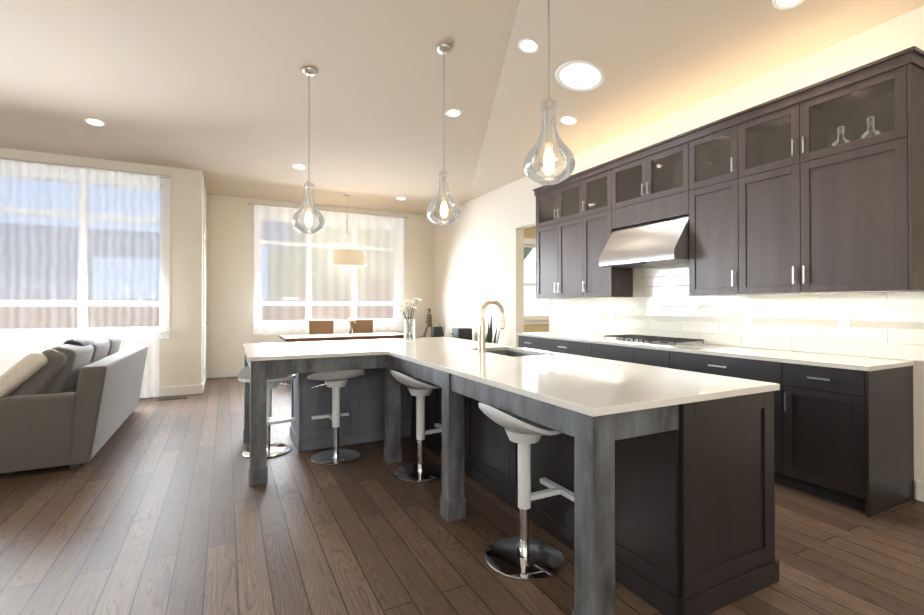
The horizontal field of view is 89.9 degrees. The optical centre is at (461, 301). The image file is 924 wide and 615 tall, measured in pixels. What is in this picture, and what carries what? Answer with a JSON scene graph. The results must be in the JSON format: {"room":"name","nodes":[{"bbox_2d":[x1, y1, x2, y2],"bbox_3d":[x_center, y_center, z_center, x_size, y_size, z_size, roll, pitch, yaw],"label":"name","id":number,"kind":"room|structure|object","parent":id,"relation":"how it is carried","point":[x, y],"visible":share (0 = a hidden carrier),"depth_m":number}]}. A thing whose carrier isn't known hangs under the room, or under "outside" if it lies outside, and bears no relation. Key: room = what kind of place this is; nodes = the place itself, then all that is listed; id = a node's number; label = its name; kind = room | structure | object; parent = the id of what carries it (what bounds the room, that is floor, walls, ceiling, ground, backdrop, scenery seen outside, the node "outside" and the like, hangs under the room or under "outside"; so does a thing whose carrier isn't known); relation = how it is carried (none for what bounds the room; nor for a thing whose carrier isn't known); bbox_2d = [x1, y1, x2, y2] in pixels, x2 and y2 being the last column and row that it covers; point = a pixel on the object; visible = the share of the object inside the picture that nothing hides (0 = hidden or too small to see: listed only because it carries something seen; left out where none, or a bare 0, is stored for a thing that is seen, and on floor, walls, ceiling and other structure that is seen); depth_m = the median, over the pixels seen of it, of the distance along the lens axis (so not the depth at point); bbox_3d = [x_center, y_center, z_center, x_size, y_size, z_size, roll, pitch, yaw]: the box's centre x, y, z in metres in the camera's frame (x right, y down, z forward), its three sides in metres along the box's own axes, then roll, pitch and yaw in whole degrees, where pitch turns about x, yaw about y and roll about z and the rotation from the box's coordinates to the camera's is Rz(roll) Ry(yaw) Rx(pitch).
{"room":"open-plan kitchen","nodes":[
{"label":"open-plan kitchen","id":0,"kind":"room"},
{"bbox_2d":[0,147,202,388],"bbox_3d":[-6.672,-1.050,5.367,6.390,4.750,0.150,0,-1,-27],"label":"wall","id":1,"kind":"structure","parent":0,"point":[180,356],"depth_m":6.62},
{"bbox_2d":[0,157,169,177],"bbox_3d":[-6.409,-1.765,5.356,5.143,0.036,0.116,0,-1,-27],"label":"curtain rod","id":2,"kind":"object","parent":1,"relation":"attached to","point":[162,176],"visible":0.96,"depth_m":6.06},
{"bbox_2d":[0,159,159,397],"bbox_3d":[-6.396,-0.220,5.305,4.930,3.060,0.059,0,-1,-27],"label":"curtain","id":3,"kind":"object","parent":2,"relation":"hanging from","point":[143,180],"visible":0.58,"depth_m":6.01},
{"bbox_2d":[0,161,171,342],"bbox_3d":[-5.854,-0.617,5.731,3.850,2.260,0.140,0,-1,-27],"label":"window","id":4,"kind":"structure","parent":1,"relation":"in","point":[164,188],"depth_m":6.21},
{"bbox_2d":[139,384,202,397],"bbox_3d":[-6.546,1.260,5.317,6.226,0.130,0.019,0,-1,-27],"label":"baseboard","id":5,"kind":"structure","parent":1,"relation":"attached to","point":[180,390],"depth_m":6.57},
{"bbox_2d":[202,176,206,319],"bbox_3d":[-4.251,-1.032,7.486,0.150,4.750,1.420,0,-1,-27],"label":"wall","id":6,"kind":"structure","parent":0,"point":[204,203],"depth_m":7.10},
{"bbox_2d":[202,220,208,390],"bbox_3d":[-4.094,0.062,7.401,0.060,2.560,1.070,0,-1,-27],"label":"door frame","id":7,"kind":"structure","parent":6,"relation":"attached to","point":[204,325],"depth_m":7.14},
{"bbox_2d":[0,0,519,214],"bbox_3d":[-2.468,-2.560,2.132,10.920,1.218,12.900,0,-1,-27],"label":"ceiling","id":8,"kind":"structure","parent":0,"point":[219,86],"depth_m":4.75},
{"bbox_2d":[84,118,105,126],"bbox_3d":[-4.177,-2.039,5.265,0.200,0.023,0.199,0,-1,-27],"label":"recessed light","id":9,"kind":"object","parent":8,"relation":"in","point":[95,122],"visible":1,"depth_m":5.26},
{"bbox_2d":[292,164,305,169],"bbox_3d":[-2.384,-1.974,6.775,0.200,0.023,0.199,0,-1,-27],"label":"recessed light","id":10,"kind":"object","parent":8,"relation":"in","point":[298,166],"visible":1,"depth_m":6.77},
{"bbox_2d":[292,67,324,233],"bbox_3d":[-1.483,-1.458,4.480,0.308,1.578,0.308,0,-1,-27],"label":"glass pendant light","id":11,"kind":"object","parent":8,"relation":"hanging from","point":[309,72],"visible":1,"depth_m":4.48},
{"bbox_2d":[329,195,364,271],"bbox_3d":[-2.058,-1.216,8.283,0.620,1.370,0.620,0,-1,-27],"label":"drum pendant light","id":12,"kind":"object","parent":8,"relation":"hanging from","point":[344,258],"visible":1,"depth_m":8.04},
{"bbox_2d":[427,43,460,224],"bbox_3d":[-0.166,-1.521,4.233,0.308,1.620,0.308,0,-1,-27],"label":"glass pendant light","id":13,"kind":"object","parent":8,"relation":"hanging from","point":[443,49],"visible":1,"depth_m":4.23},
{"bbox_2d":[445,109,461,116],"bbox_3d":[-0.101,-2.209,5.425,0.200,0.023,0.199,0,-1,-27],"label":"recessed light","id":14,"kind":"object","parent":8,"relation":"in","point":[454,113],"visible":1,"depth_m":5.42},
{"bbox_2d":[523,0,575,184],"bbox_3d":[0.518,-1.609,2.764,0.308,1.792,0.308,0,-1,-27],"label":"glass pendant light","id":15,"kind":"object","parent":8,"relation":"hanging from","point":[548,106],"visible":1,"depth_m":2.76},
{"bbox_2d":[206,194,433,370],"bbox_3d":[-2.658,-1.019,9.182,4.530,4.750,0.150,0,-1,-27],"label":"wall","id":16,"kind":"structure","parent":0,"point":[230,270],"depth_m":8.42},
{"bbox_2d":[207,369,241,377],"bbox_3d":[-2.553,1.291,9.122,4.380,0.130,0.019,0,-1,-27],"label":"baseboard","id":17,"kind":"structure","parent":16,"relation":"attached to","point":[233,372],"depth_m":8.25},
{"bbox_2d":[252,210,402,329],"bbox_3d":[-2.571,-0.574,9.172,2.890,2.190,0.140,0,-1,-27],"label":"window","id":18,"kind":"structure","parent":16,"relation":"in","point":[398,256],"depth_m":9.04},
{"bbox_2d":[248,202,407,218],"bbox_3d":[-2.519,-1.774,9.113,3.076,0.036,0.106,0,-1,-27],"label":"curtain rod","id":19,"kind":"object","parent":16,"relation":"attached to","point":[249,203],"visible":0.98,"depth_m":9.05},
{"bbox_2d":[253,205,403,334],"bbox_3d":[-2.508,-0.575,9.070,2.880,2.370,0.012,0,-1,-27],"label":"curtain","id":20,"kind":"object","parent":19,"relation":"hanging from","point":[327,269],"visible":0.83,"depth_m":8.99},
{"bbox_2d":[0,376,923,614],"bbox_3d":[-0.685,1.357,3.040,14.950,0.100,12.950,0,-1,-27],"label":"floor","id":21,"kind":"structure","parent":0,"point":[153,506],"depth_m":2.53},
{"bbox_2d":[0,334,147,473],"bbox_3d":[-3.828,0.825,4.431,1.096,0.986,2.365,0,-1,-27],"label":"sofa","id":22,"kind":"object","parent":21,"relation":"on","point":[72,403],"visible":1,"depth_m":3.60},
{"bbox_2d":[158,397,187,400],"bbox_3d":[-3.962,1.329,6.340,0.340,0.009,0.110,0,-1,-27],"label":"floor vent","id":23,"kind":"object","parent":21,"relation":"in","point":[173,398],"visible":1,"depth_m":6.33},
{"bbox_2d":[238,365,295,457],"bbox_3d":[-1.698,0.934,4.043,0.470,0.761,0.500,0,-1,-27],"label":"stool","id":24,"kind":"object","parent":21,"relation":"on","point":[275,449],"visible":0.56,"depth_m":4.04},
{"bbox_2d":[308,320,333,333],"bbox_3d":[-2.607,0.852,8.682,0.469,1.000,0.480,0,-1,-27],"label":"dining chair","id":25,"kind":"object","parent":21,"relation":"on","point":[321,326],"visible":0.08,"depth_m":8.83},
{"bbox_2d":[307,369,364,465],"bbox_3d":[-1.067,0.913,3.912,0.470,0.801,0.475,0,-1,-27],"label":"stool","id":26,"kind":"object","parent":21,"relation":"on","point":[335,381],"visible":1,"depth_m":3.87},
{"bbox_2d":[280,332,410,341],"bbox_3d":[-2.062,0.971,8.263,2.150,0.755,0.900,0,-1,-27],"label":"dining table","id":27,"kind":"object","parent":21,"relation":"on","point":[335,337],"visible":0.4,"depth_m":7.98},
{"bbox_2d":[345,318,355,334],"bbox_3d":[-2.003,0.445,8.281,0.217,0.297,0.198,0,-1,-27],"label":"vase","id":28,"kind":"object","parent":27,"relation":"on","point":[351,321],"visible":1,"depth_m":8.28},
{"bbox_2d":[349,319,372,332],"bbox_3d":[-1.913,0.855,9.037,0.469,1.000,0.480,0,-1,-27],"label":"dining chair","id":29,"kind":"object","parent":21,"relation":"on","point":[364,326],"visible":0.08,"depth_m":9.19},
{"bbox_2d":[390,370,441,482],"bbox_3d":[-0.298,0.910,3.549,0.491,0.801,0.469,0,-1,-27],"label":"stool","id":30,"kind":"object","parent":21,"relation":"on","point":[420,471],"visible":0.85,"depth_m":3.51},
{"bbox_2d":[243,352,779,614],"bbox_3d":[-0.304,0.866,3.288,2.150,0.885,3.642,0,-1,-27],"label":"kitchen island","id":31,"kind":"object","parent":21,"relation":"on","point":[665,476],"depth_m":2.01},
{"bbox_2d":[486,315,500,343],"bbox_3d":[0.450,0.773,7.426,0.457,1.137,0.341,0,-1,-27],"label":"floor plant","id":32,"kind":"object","parent":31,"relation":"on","point":[489,334],"visible":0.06,"depth_m":7.52},
{"bbox_2d":[242,337,779,451],"bbox_3d":[-0.307,0.409,3.297,2.170,0.030,3.650,0,-1,-27],"label":"island countertop","id":33,"kind":"structure","parent":31,"relation":"on","point":[551,385],"depth_m":3.32},
{"bbox_2d":[398,297,421,340],"bbox_3d":[-0.553,0.180,4.793,0.275,0.450,0.280,0,-1,-27],"label":"vase","id":34,"kind":"object","parent":33,"relation":"on","point":[405,306],"visible":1,"depth_m":4.75},
{"bbox_2d":[478,300,504,351],"bbox_3d":[0.238,0.192,3.614,0.240,0.409,0.087,0,-1,-27],"label":"faucet","id":35,"kind":"object","parent":33,"relation":"on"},
{"bbox_2d":[486,348,541,355],"bbox_3d":[0.380,0.542,3.698,0.404,0.255,0.724,0,-1,-27],"label":"sink","id":36,"kind":"object","parent":33,"relation":"in","point":[505,351],"depth_m":4.01},
{"bbox_2d":[516,334,535,348],"bbox_3d":[1.130,0.889,6.059,0.607,0.885,0.487,0,-1,-27],"label":"base cabinet","id":37,"kind":"object","parent":21,"relation":"on","point":[530,343],"depth_m":5.96},
{"bbox_2d":[479,403,573,580],"bbox_3d":[0.327,0.900,2.354,0.475,0.801,0.470,0,-1,-27],"label":"stool","id":38,"kind":"object","parent":21,"relation":"on","point":[544,560],"visible":0.94,"depth_m":2.32},
{"bbox_2d":[536,338,551,351],"bbox_3d":[1.271,0.886,5.783,0.607,0.885,0.272,0,-1,-27],"label":"base cabinet","id":39,"kind":"object","parent":21,"relation":"on","point":[545,344],"depth_m":5.64},
{"bbox_2d":[552,338,559,352],"bbox_3d":[1.388,0.885,5.576,0.587,0.885,0.202,0,-1,-27],"label":"base cabinet","id":40,"kind":"object","parent":21,"relation":"on","point":[555,341],"depth_m":5.43},
{"bbox_2d":[560,342,571,353],"bbox_3d":[1.480,0.883,5.396,0.587,0.885,0.203,0,-1,-27],"label":"base cabinet","id":41,"kind":"object","parent":21,"relation":"on","point":[565,347],"depth_m":5.27},
{"bbox_2d":[572,342,583,355],"bbox_3d":[1.572,0.882,5.216,0.587,0.885,0.202,0,-1,-27],"label":"base cabinet","id":42,"kind":"object","parent":21,"relation":"on","point":[577,347],"depth_m":5.10},
{"bbox_2d":[584,342,599,357],"bbox_3d":[1.664,0.880,5.035,0.587,0.885,0.203,0,-1,-27],"label":"base cabinet","id":43,"kind":"object","parent":21,"relation":"on","point":[590,348],"depth_m":4.92},
{"bbox_2d":[600,346,611,359],"bbox_3d":[1.756,0.879,4.855,0.587,0.885,0.202,0,-1,-27],"label":"base cabinet","id":44,"kind":"object","parent":21,"relation":"on","point":[605,351],"depth_m":4.72},
{"bbox_2d":[612,346,627,361],"bbox_3d":[1.849,0.877,4.675,0.587,0.885,0.203,0,-1,-27],"label":"base cabinet","id":45,"kind":"object","parent":21,"relation":"on","point":[619,353],"depth_m":4.55},
{"bbox_2d":[628,346,647,364],"bbox_3d":[1.941,0.876,4.494,0.587,0.885,0.202,0,-1,-27],"label":"base cabinet","id":46,"kind":"object","parent":21,"relation":"on","point":[634,356],"depth_m":4.37},
{"bbox_2d":[648,350,663,366],"bbox_3d":[2.033,0.874,4.314,0.587,0.885,0.203,0,-1,-27],"label":"base cabinet","id":47,"kind":"object","parent":21,"relation":"on","point":[655,357],"depth_m":4.17},
{"bbox_2d":[664,350,683,369],"bbox_3d":[2.125,0.873,4.134,0.587,0.885,0.202,0,-1,-27],"label":"base cabinet","id":48,"kind":"object","parent":21,"relation":"on","point":[672,360],"depth_m":4.01},
{"bbox_2d":[684,354,707,373],"bbox_3d":[2.217,0.871,3.954,0.587,0.885,0.203,0,-1,-27],"label":"base cabinet","id":49,"kind":"object","parent":21,"relation":"on","point":[692,362],"depth_m":3.82},
{"bbox_2d":[708,354,731,376],"bbox_3d":[2.310,0.870,3.773,0.587,0.885,0.202,0,-1,-27],"label":"base cabinet","id":50,"kind":"object","parent":21,"relation":"on","point":[716,366],"depth_m":3.63},
{"bbox_2d":[732,358,755,379],"bbox_3d":[2.402,0.869,3.593,0.587,0.885,0.203,0,-1,-27],"label":"base cabinet","id":51,"kind":"object","parent":21,"relation":"on","point":[744,368],"depth_m":3.47},
{"bbox_2d":[756,362,779,483],"bbox_3d":[2.486,0.867,3.406,0.607,0.885,0.207,0,-1,-27],"label":"base cabinet","id":52,"kind":"object","parent":21,"relation":"on","point":[765,371],"depth_m":3.27},
{"bbox_2d":[780,362,819,496],"bbox_3d":[2.565,0.866,3.251,0.607,0.885,0.256,0,-1,-27],"label":"base cabinet","id":53,"kind":"object","parent":21,"relation":"on","point":[799,385],"depth_m":3.14},
{"bbox_2d":[820,366,913,517],"bbox_3d":[2.676,0.864,3.035,0.607,0.885,0.231,0,-1,-27],"label":"base cabinet","id":54,"kind":"object","parent":21,"relation":"on","point":[867,422],"depth_m":2.92},
{"bbox_2d":[520,330,914,373],"bbox_3d":[1.863,0.419,4.602,0.632,0.030,3.780,0,-1,-27],"label":"countertop","id":55,"kind":"structure","parent":54,"relation":"on","point":[797,357],"depth_m":3.61},
{"bbox_3d":[-0.231,1.063,8.778,0.480,0.580,2.550,0,-1,-27],"label":"console","id":56,"kind":"object","parent":21,"relation":"on","visible":0},
{"bbox_2d":[419,308,431,337],"bbox_3d":[-0.684,0.461,9.668,0.368,0.638,0.299,0,0,-17],"label":"statue","id":57,"kind":"object","parent":56,"relation":"on","point":[429,320],"visible":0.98,"depth_m":9.63},
{"bbox_2d":[431,327,442,336],"bbox_3d":[-0.511,0.642,9.373,0.200,0.270,0.160,0,-1,-27],"label":"speaker","id":58,"kind":"object","parent":56,"relation":"on","point":[436,331],"visible":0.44,"depth_m":9.30},
{"bbox_2d":[452,328,471,339],"bbox_3d":[-0.009,0.624,8.372,0.297,0.290,0.280,0,-1,-27],"label":"radio","id":59,"kind":"object","parent":56,"relation":"on","point":[463,333],"visible":0.67,"depth_m":8.26},
{"bbox_2d":[524,226,548,332],"bbox_3d":[1.788,-0.091,9.538,3.420,2.900,0.150,0,-1,-27],"label":"wall","id":60,"kind":"structure","parent":0,"point":[529,232],"depth_m":9.26},
{"bbox_2d":[524,238,548,324],"bbox_3d":[1.284,-0.403,9.221,1.550,1.720,0.140,0,-1,-27],"label":"window","id":61,"kind":"structure","parent":60,"relation":"in","point":[537,319],"depth_m":9.26},
{"bbox_2d":[434,6,923,498],"bbox_3d":[2.327,-1.056,4.571,0.150,4.750,12.900,0,-1,-27],"label":"wall","id":62,"kind":"structure","parent":0,"point":[478,253],"depth_m":7.09},
{"bbox_2d":[536,206,583,297],"bbox_3d":[1.374,-0.574,5.900,0.327,1.058,0.969,0,-1,-27],"label":"upper cabinet","id":63,"kind":"object","parent":62,"relation":"attached to","point":[555,234],"depth_m":5.87},
{"bbox_2d":[576,206,635,297],"bbox_3d":[1.658,-0.564,5.345,0.327,1.028,0.515,0,-1,-27],"label":"upper cabinet","id":64,"kind":"object","parent":62,"relation":"attached to","point":[591,282],"depth_m":5.32},
{"bbox_2d":[596,170,695,269],"bbox_3d":[1.906,-0.757,4.654,0.517,0.753,0.942,0,-1,-27],"label":"range hood","id":65,"kind":"object","parent":62,"relation":"attached to","point":[641,225],"depth_m":4.59},
{"bbox_2d":[688,170,727,297],"bbox_3d":[2.322,-0.565,4.045,0.327,1.010,0.514,0,-1,-27],"label":"upper cabinet","id":66,"kind":"object","parent":62,"relation":"attached to","point":[707,197],"depth_m":4.04},
{"bbox_2d":[728,154,787,297],"bbox_3d":[2.517,-0.568,3.665,0.327,1.010,0.579,0,-1,-27],"label":"upper cabinet","id":67,"kind":"object","parent":62,"relation":"attached to","point":[779,240],"depth_m":3.66},
{"bbox_2d":[788,102,923,293],"bbox_3d":[2.745,-0.639,3.220,0.327,1.143,0.660,0,-1,-27],"label":"upper cabinet","id":68,"kind":"object","parent":62,"relation":"attached to","point":[856,186],"depth_m":3.09},
{"bbox_2d":[916,480,923,501],"bbox_3d":[4.052,1.225,0.993,0.019,0.130,4.630,0,-1,-27],"label":"baseboard","id":69,"kind":"structure","parent":62,"relation":"attached to","point":[919,484],"depth_m":3.03},
{"bbox_2d":[468,0,923,200],"bbox_3d":[0.600,-2.538,2.735,4.907,1.253,11.180,0,-1,-27],"label":"ceiling slope","id":70,"kind":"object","parent":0,"point":[654,60],"visible":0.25,"depth_m":3.99},
{"bbox_2d":[518,38,539,52],"bbox_3d":[0.604,-2.317,4.192,0.195,0.048,0.200,0,-1,-27],"label":"recessed light","id":71,"kind":"object","parent":70,"relation":"attached to","point":[529,46],"visible":1,"depth_m":4.19},
{"bbox_2d":[559,116,576,124],"bbox_3d":[1.211,-2.065,5.274,0.195,0.048,0.200,0,-1,-27],"label":"recessed light","id":72,"kind":"object","parent":70,"relation":"attached to","point":[567,120],"visible":1,"depth_m":5.27},
{"bbox_2d":[555,60,604,90],"bbox_3d":[1.138,-2.171,4.466,0.463,0.115,0.476,0,-1,-27],"label":"recessed light","id":73,"kind":"object","parent":70,"relation":"attached to","point":[578,75],"visible":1,"depth_m":4.44},
{"bbox_2d":[772,0,804,9],"bbox_3d":[2.256,-2.087,3.185,0.195,0.048,0.200,0,-1,-27],"label":"recessed light","id":74,"kind":"object","parent":70,"relation":"attached to","point":[783,4],"visible":1,"depth_m":3.23},
{"label":"outside","id":75,"kind":"structure","parent":0,"visible":0},
{"bbox_3d":[-15.771,2.083,30.953,60.000,0.100,50.300,0,-1,-27],"label":"ground","id":76,"kind":"structure","parent":75,"visible":0},
{"bbox_2d":[0,176,159,298],"bbox_3d":[-16.382,-2.052,14.276,18.700,7.900,14.500,0,-1,-27],"label":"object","id":77,"kind":"structure","parent":76,"relation":"on","point":[104,260],"depth_m":13.00},
{"bbox_2d":[0,220,393,329],"bbox_3d":[-9.932,-1.301,20.656,17.000,6.500,16.000,0,-1,-27],"label":"house","id":78,"kind":"structure","parent":76,"relation":"on","point":[95,319],"depth_m":12.40},
{"bbox_2d":[268,222,393,299],"bbox_3d":[-5.398,-3.617,25.155,14.471,11.205,16.692,0,-1,-27],"label":"trees","id":79,"kind":"object","parent":76,"relation":"on","point":[282,270],"depth_m":22.57},
{"bbox_2d":[311,224,531,318],"bbox_3d":[-1.186,-1.862,17.832,10.400,7.577,9.185,0,-1,-27],"label":"trees","id":80,"kind":"object","parent":76,"relation":"on","point":[527,250],"depth_m":13.00}
]}

